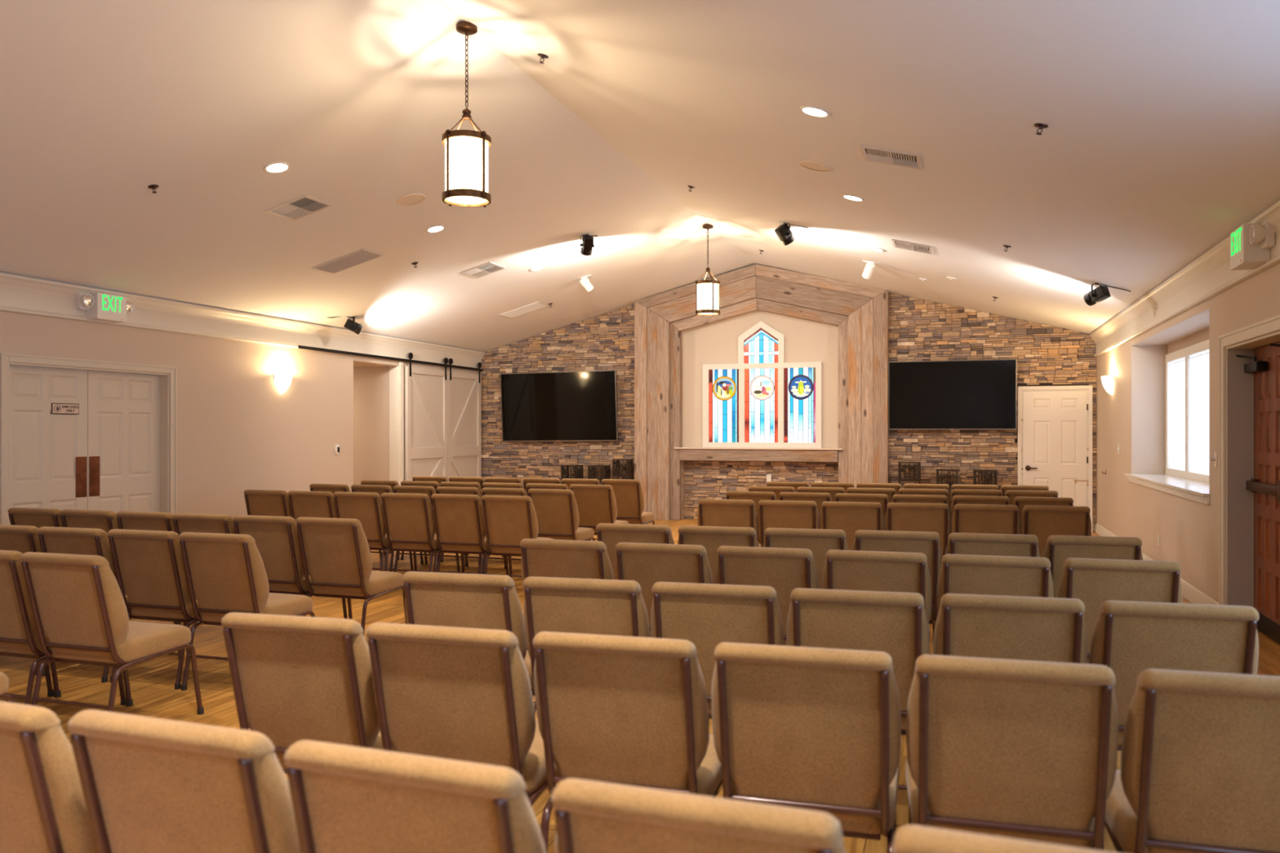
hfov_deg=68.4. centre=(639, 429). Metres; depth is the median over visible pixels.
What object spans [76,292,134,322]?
exit sign
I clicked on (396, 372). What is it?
trim
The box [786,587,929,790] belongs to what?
upholstered chair
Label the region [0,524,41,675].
upholstered chair
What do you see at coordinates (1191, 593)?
baseboard
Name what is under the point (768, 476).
wall outlet
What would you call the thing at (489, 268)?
ceiling vent
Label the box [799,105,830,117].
recessed light
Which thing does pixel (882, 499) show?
upholstered chair
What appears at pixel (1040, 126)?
sprinkler
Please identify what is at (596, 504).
upholstered chair
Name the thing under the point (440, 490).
upholstered chair
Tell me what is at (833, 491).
upholstered chair
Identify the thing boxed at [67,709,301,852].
upholstered chair
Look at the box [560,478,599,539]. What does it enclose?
upholstered chair
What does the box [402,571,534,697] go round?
upholstered chair
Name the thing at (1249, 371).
door
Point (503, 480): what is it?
upholstered chair
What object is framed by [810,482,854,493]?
upholstered chair
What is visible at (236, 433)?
wall
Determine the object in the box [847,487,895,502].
upholstered chair
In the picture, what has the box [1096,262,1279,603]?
wall
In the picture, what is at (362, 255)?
ceiling vent
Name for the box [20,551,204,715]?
upholstered chair
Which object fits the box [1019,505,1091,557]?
upholstered chair
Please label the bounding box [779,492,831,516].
upholstered chair
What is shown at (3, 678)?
upholstered chair
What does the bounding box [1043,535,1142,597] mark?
upholstered chair
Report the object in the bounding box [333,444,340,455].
thermostat
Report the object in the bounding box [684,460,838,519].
stone wall
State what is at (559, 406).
television
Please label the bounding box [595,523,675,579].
upholstered chair
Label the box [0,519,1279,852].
floor
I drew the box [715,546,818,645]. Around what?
upholstered chair
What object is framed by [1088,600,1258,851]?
upholstered chair
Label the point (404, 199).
grille
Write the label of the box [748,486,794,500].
upholstered chair
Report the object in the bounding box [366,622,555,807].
upholstered chair
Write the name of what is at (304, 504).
upholstered chair
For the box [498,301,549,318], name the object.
ceiling vent
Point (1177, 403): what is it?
window pane
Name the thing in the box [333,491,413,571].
upholstered chair
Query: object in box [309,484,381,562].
upholstered chair
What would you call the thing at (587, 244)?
stage light
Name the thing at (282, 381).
wall sconce
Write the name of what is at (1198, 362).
window pane
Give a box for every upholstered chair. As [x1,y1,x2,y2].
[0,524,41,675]
[0,550,126,705]
[0,671,14,702]
[0,701,96,852]
[7,507,62,528]
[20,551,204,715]
[36,526,180,682]
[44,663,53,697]
[60,509,119,537]
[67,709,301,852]
[107,528,200,689]
[115,511,175,624]
[172,512,235,625]
[178,532,315,690]
[221,612,395,773]
[232,515,347,618]
[244,489,291,516]
[284,740,546,852]
[288,490,337,520]
[295,516,407,635]
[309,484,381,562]
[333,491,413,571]
[351,484,423,571]
[360,480,424,559]
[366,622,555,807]
[381,493,460,572]
[393,485,465,572]
[400,480,465,562]
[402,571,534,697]
[412,475,448,486]
[431,493,508,574]
[435,486,506,573]
[440,481,503,562]
[448,476,484,489]
[481,487,527,574]
[481,495,553,578]
[482,482,523,566]
[484,477,521,484]
[520,538,613,650]
[523,477,560,492]
[523,576,650,715]
[525,483,568,496]
[528,488,595,541]
[533,631,722,852]
[551,777,845,852]
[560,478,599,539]
[569,484,629,541]
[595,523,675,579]
[601,479,654,524]
[615,542,712,722]
[650,582,784,719]
[677,525,759,584]
[697,498,760,546]
[711,642,901,852]
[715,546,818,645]
[725,490,776,543]
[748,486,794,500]
[757,500,819,546]
[762,528,848,589]
[766,481,808,492]
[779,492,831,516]
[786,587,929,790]
[796,486,844,501]
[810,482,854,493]
[819,501,884,550]
[822,549,931,638]
[835,493,888,520]
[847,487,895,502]
[852,529,942,654]
[856,483,901,494]
[884,502,951,555]
[892,494,950,515]
[893,825,1114,852]
[897,488,950,511]
[903,483,950,499]
[905,654,1118,850]
[933,593,1087,663]
[937,554,1053,616]
[945,533,1039,557]
[949,488,1002,508]
[950,484,998,496]
[950,495,1009,519]
[951,503,1020,534]
[1000,484,1048,496]
[1004,489,1058,505]
[1013,496,1073,522]
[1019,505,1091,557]
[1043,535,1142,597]
[1057,557,1182,664]
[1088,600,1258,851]
[1104,668,1279,852]
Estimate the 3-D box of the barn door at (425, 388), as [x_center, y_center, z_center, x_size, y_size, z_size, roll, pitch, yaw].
[-3.310,0.140,14.720,0.070,2.610,1.180,0,0,18]
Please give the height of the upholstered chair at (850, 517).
0.886 m
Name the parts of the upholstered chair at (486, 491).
backrest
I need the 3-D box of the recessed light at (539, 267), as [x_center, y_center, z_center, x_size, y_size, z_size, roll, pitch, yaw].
[-1.312,-2.066,12.059,0.197,0.058,0.203,0,0,13]
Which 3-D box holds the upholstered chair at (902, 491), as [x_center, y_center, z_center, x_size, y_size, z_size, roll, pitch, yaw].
[2.816,1.014,9.399,0.504,0.886,0.651,0,0,15]
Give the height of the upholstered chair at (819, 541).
0.886 m
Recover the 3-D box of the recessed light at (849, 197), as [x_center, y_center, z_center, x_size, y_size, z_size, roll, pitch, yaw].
[1.889,-2.057,8.363,0.197,0.058,0.203,0,0,13]
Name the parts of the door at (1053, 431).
lever handle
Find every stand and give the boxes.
[560,464,583,484]
[587,465,610,483]
[612,458,633,479]
[897,462,920,484]
[936,469,958,488]
[973,469,997,485]
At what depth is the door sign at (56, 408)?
8.89 m
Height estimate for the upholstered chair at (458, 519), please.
0.886 m
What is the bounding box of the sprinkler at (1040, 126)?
[1034,123,1048,134]
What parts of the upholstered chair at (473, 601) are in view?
post, backrest, post, seat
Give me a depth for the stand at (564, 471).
15.52 m
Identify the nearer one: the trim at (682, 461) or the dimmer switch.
the dimmer switch
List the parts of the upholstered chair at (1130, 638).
post, seat, rail, backrest, post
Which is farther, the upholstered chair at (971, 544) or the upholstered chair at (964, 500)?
the upholstered chair at (964, 500)
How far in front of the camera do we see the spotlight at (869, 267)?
11.77 m
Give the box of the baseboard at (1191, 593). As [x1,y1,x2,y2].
[1095,523,1218,604]
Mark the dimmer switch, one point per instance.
(1214, 459)
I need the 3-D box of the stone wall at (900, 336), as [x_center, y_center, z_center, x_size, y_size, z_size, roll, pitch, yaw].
[1.848,-0.322,14.928,9.772,3.558,0.059,0,0,18]
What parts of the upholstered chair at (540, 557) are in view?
post, backrest, post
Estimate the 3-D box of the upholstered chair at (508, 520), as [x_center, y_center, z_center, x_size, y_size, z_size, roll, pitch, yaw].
[-1.072,1.014,8.442,0.504,0.886,0.651,0,0,17]
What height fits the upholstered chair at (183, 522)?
0.886 m
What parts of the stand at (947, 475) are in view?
leg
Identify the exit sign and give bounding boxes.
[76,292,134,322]
[1229,221,1275,270]
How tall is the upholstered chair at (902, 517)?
0.886 m
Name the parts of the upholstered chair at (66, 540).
post, backrest, post, leg, seat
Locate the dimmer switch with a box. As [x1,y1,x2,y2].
[1211,451,1217,466]
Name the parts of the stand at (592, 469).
leg, pierced panel, pierced panel, pierced panel, leg, pierced panel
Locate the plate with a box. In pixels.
[946,276,956,279]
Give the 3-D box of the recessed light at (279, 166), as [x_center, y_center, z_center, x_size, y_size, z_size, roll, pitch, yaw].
[-2.860,-2.066,7.431,0.197,0.058,0.203,0,0,13]
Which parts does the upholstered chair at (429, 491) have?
leg, backrest, post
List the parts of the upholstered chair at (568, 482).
backrest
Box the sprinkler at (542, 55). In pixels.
[537,53,548,63]
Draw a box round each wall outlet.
[766,474,771,481]
[1157,533,1159,546]
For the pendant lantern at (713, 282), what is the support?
hanging from the ceiling
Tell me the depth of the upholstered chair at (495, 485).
10.10 m
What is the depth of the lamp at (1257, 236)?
5.90 m
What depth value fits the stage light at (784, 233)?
10.48 m
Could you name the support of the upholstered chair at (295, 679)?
on the floor
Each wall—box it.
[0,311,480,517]
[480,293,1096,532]
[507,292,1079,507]
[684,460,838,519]
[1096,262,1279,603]
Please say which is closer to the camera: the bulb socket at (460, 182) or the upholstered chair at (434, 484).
the bulb socket at (460, 182)
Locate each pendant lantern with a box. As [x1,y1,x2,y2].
[441,21,491,207]
[695,223,720,315]
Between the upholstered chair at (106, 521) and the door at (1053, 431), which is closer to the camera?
the upholstered chair at (106, 521)
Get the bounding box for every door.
[0,352,176,524]
[404,352,448,480]
[447,358,481,481]
[1017,385,1092,532]
[1218,314,1279,644]
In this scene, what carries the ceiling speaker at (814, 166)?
attached to the ceiling
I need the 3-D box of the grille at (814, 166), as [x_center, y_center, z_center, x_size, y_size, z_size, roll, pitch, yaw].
[1.404,-2.109,7.544,0.212,0.007,0.212,15,5,18]
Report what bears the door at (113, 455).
in the wall at (236, 433)
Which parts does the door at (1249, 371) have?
kick plate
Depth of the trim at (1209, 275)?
8.06 m
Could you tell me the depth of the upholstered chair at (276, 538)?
6.27 m
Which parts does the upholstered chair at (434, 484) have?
backrest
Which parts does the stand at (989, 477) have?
leg, pierced panel, pierced panel, leg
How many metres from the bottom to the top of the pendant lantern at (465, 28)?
1.148 m
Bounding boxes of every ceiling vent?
[265,195,333,220]
[311,248,383,274]
[459,262,506,278]
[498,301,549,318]
[860,145,922,169]
[891,239,933,254]
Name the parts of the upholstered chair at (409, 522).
leg, post, backrest, rail, leg, seat, post, leg, leg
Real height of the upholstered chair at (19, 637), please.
0.886 m
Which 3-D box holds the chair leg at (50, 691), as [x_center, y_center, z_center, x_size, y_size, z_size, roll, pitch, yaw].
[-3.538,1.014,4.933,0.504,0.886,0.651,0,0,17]
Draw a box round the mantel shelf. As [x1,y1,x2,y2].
[674,447,843,462]
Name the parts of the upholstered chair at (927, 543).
post, backrest, seat, leg, post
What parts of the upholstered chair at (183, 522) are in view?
post, backrest, post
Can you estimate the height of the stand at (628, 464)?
0.980 m
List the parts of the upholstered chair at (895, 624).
post, backrest, rail, seat, post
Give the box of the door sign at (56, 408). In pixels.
[51,403,79,414]
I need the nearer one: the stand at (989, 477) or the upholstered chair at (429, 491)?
the upholstered chair at (429, 491)
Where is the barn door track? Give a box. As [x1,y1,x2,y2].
[297,345,482,371]
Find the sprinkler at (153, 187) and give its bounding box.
[147,184,159,193]
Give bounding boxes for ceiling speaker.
[396,193,426,205]
[798,160,831,172]
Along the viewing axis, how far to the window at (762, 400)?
15.00 m
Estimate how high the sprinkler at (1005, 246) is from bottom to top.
0.062 m
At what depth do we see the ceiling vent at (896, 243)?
10.01 m
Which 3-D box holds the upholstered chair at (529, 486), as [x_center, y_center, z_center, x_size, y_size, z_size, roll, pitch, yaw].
[-0.901,1.014,10.261,0.504,0.886,0.651,0,0,18]
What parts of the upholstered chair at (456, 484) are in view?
backrest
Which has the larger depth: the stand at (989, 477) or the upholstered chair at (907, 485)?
the stand at (989, 477)
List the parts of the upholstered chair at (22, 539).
backrest, post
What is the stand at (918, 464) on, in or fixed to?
on the floor
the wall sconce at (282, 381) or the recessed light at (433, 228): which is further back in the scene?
the wall sconce at (282, 381)
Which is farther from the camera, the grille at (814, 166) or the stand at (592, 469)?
the stand at (592, 469)
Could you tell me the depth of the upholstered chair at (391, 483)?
10.56 m
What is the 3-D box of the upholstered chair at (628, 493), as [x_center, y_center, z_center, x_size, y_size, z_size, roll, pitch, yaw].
[-0.133,1.014,11.113,0.504,0.886,0.651,0,0,18]
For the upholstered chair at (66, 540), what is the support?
on the floor
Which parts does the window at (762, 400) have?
stained pane, stained pane, stained pane, stained pane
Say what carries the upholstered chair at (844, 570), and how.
on the floor
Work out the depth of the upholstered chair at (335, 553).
6.14 m
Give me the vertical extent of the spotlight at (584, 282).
0.233 m
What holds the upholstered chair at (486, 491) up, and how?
on the floor
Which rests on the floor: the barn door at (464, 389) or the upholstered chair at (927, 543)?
the upholstered chair at (927, 543)
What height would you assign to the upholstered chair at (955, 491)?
0.886 m
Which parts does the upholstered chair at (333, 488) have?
backrest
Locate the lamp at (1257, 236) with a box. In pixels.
[1229,221,1275,250]
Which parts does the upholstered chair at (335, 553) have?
post, backrest, rail, leg, seat, post, leg, seat rail, leg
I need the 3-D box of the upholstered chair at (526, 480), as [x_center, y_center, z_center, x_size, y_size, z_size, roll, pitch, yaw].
[-1.079,1.014,11.414,0.504,0.886,0.651,0,0,17]
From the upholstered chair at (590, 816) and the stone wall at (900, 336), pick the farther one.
the stone wall at (900, 336)
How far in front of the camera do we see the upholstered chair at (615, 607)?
3.62 m
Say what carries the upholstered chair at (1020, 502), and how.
on the floor
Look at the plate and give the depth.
11.43 m
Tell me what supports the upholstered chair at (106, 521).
on the floor
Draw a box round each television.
[500,369,617,441]
[888,359,1017,430]
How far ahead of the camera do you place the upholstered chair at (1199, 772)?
2.25 m
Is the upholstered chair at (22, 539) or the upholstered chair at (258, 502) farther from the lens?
the upholstered chair at (258, 502)
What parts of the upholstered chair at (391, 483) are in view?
backrest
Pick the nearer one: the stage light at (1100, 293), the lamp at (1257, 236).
the lamp at (1257, 236)
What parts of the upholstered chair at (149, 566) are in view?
post, leg, backrest, rail, seat, post, leg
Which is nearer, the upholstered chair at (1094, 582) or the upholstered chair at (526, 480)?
the upholstered chair at (1094, 582)
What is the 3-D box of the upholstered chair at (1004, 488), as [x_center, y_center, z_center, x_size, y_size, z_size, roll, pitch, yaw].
[4.030,1.014,9.968,0.504,0.886,0.651,0,0,15]
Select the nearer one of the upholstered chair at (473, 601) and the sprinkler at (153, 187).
the upholstered chair at (473, 601)
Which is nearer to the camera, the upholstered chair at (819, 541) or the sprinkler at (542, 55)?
the upholstered chair at (819, 541)
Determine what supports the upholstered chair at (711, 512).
on the floor
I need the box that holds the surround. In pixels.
[634,264,888,519]
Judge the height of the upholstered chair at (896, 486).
0.886 m
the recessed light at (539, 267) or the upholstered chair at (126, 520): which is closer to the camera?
the upholstered chair at (126, 520)
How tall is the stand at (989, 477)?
0.878 m
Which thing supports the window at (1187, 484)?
in the wall at (1133, 418)
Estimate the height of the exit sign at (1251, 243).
0.250 m
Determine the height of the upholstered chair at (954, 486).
0.886 m
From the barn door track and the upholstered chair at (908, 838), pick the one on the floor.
the upholstered chair at (908, 838)
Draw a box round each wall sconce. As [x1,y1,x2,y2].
[273,373,292,393]
[1101,375,1114,395]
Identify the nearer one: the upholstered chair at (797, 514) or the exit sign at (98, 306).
the upholstered chair at (797, 514)
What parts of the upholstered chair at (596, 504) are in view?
rail, backrest, post, seat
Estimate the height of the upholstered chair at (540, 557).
0.886 m
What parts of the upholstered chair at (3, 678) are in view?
seat, leg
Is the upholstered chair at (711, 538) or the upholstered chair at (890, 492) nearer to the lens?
the upholstered chair at (711, 538)
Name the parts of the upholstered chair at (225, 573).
leg, post, backrest, rail, post, seat, seat rail, leg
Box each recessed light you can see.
[263,161,290,173]
[426,225,445,232]
[529,265,545,271]
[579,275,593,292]
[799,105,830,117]
[841,194,864,201]
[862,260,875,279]
[866,246,884,251]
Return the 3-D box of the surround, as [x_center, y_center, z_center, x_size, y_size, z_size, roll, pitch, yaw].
[1.841,-0.565,14.824,4.000,4.043,0.240,0,0,18]
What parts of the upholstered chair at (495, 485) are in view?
backrest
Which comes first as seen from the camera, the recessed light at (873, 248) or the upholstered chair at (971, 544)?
the upholstered chair at (971, 544)
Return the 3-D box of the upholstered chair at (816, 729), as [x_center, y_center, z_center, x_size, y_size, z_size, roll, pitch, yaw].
[0.499,1.014,2.752,0.504,0.886,0.651,0,0,15]
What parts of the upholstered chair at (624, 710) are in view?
post, leg, backrest, rail, seat, post, seat rail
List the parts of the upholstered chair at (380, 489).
backrest, leg, leg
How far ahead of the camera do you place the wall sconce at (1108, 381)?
11.97 m
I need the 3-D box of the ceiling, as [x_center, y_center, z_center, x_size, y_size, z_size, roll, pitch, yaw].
[-1.048,-2.081,6.268,10.092,1.560,18.823,0,0,18]
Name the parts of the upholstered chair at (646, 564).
post, backrest, post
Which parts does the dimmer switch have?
plate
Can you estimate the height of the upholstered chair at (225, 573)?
0.886 m
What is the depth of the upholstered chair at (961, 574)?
4.27 m
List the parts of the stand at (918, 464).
leg, pierced panel, pierced panel, leg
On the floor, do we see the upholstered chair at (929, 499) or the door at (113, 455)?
the upholstered chair at (929, 499)
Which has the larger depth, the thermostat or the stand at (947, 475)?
the stand at (947, 475)
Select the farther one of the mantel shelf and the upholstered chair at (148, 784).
the mantel shelf
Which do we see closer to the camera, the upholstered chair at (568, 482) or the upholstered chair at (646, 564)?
the upholstered chair at (646, 564)
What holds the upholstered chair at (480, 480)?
on the floor
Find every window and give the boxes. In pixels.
[702,320,822,448]
[1124,339,1210,505]
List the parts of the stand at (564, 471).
leg, pierced panel, pierced panel, pierced panel, pierced panel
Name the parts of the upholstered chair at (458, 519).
leg, post, backrest, rail, leg, seat, post, leg, leg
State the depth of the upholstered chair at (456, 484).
10.25 m
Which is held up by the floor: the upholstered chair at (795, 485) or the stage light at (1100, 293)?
the upholstered chair at (795, 485)
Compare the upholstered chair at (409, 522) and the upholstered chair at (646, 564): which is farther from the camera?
the upholstered chair at (409, 522)
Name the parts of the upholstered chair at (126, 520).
post, backrest, post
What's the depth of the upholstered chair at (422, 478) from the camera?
11.54 m
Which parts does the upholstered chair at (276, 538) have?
post, backrest, rail, seat, post, leg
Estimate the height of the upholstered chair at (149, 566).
0.886 m
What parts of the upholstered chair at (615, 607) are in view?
post, leg, backrest, post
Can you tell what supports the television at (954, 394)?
attached to the stone wall at (900, 336)
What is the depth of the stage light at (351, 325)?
12.17 m
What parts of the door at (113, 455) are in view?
push plate, push plate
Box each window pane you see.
[1170,357,1185,470]
[1189,350,1208,474]
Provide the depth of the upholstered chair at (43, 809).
1.97 m
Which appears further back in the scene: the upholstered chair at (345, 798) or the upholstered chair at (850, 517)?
the upholstered chair at (850, 517)
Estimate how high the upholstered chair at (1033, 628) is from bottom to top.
0.886 m
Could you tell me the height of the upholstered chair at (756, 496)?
0.886 m
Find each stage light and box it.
[328,315,363,334]
[579,234,597,255]
[774,222,808,245]
[1084,283,1131,306]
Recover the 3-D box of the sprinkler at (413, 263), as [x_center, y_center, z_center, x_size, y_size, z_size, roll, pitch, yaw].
[-2.545,-1.861,10.647,0.073,0.062,0.075,0,0,27]
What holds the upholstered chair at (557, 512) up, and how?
on the floor
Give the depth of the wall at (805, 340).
15.08 m
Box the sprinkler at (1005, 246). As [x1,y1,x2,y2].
[1003,244,1011,251]
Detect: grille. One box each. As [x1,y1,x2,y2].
[400,195,422,204]
[802,163,827,170]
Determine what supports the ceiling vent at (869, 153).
in the ceiling
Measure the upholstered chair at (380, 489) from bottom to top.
0.886 m
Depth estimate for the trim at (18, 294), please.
10.51 m
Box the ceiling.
[0,0,1279,351]
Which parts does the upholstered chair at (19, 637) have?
rail, backrest, seat, post, leg, leg, leg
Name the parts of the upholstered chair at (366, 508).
post, backrest, rail, seat, post, leg, leg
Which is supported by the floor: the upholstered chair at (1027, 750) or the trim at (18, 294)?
the upholstered chair at (1027, 750)
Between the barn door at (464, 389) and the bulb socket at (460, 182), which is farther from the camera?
the barn door at (464, 389)
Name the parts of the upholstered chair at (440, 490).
leg, backrest, leg, leg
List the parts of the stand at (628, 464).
leg, pierced panel, pierced panel, pierced panel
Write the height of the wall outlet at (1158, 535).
0.116 m
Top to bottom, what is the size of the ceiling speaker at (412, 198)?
0.076 m
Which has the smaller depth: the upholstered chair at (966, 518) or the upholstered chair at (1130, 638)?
the upholstered chair at (1130, 638)
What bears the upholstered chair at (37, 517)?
on the floor
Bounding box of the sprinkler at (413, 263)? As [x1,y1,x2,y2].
[411,262,417,267]
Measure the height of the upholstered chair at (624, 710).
0.886 m
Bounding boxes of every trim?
[0,272,485,368]
[389,361,403,485]
[681,460,684,519]
[1089,200,1279,356]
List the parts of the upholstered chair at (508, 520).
post, leg, rail, backrest, leg, seat, post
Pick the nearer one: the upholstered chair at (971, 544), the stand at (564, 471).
the upholstered chair at (971, 544)
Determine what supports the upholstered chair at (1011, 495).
on the floor
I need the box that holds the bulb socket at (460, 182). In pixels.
[458,181,464,188]
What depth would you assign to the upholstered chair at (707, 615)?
3.49 m
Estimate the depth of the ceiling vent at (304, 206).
8.31 m
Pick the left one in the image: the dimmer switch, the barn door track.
the barn door track
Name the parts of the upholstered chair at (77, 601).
post, leg, backrest, rail, leg, post, seat, leg, seat rail, leg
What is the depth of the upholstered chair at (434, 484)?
10.43 m

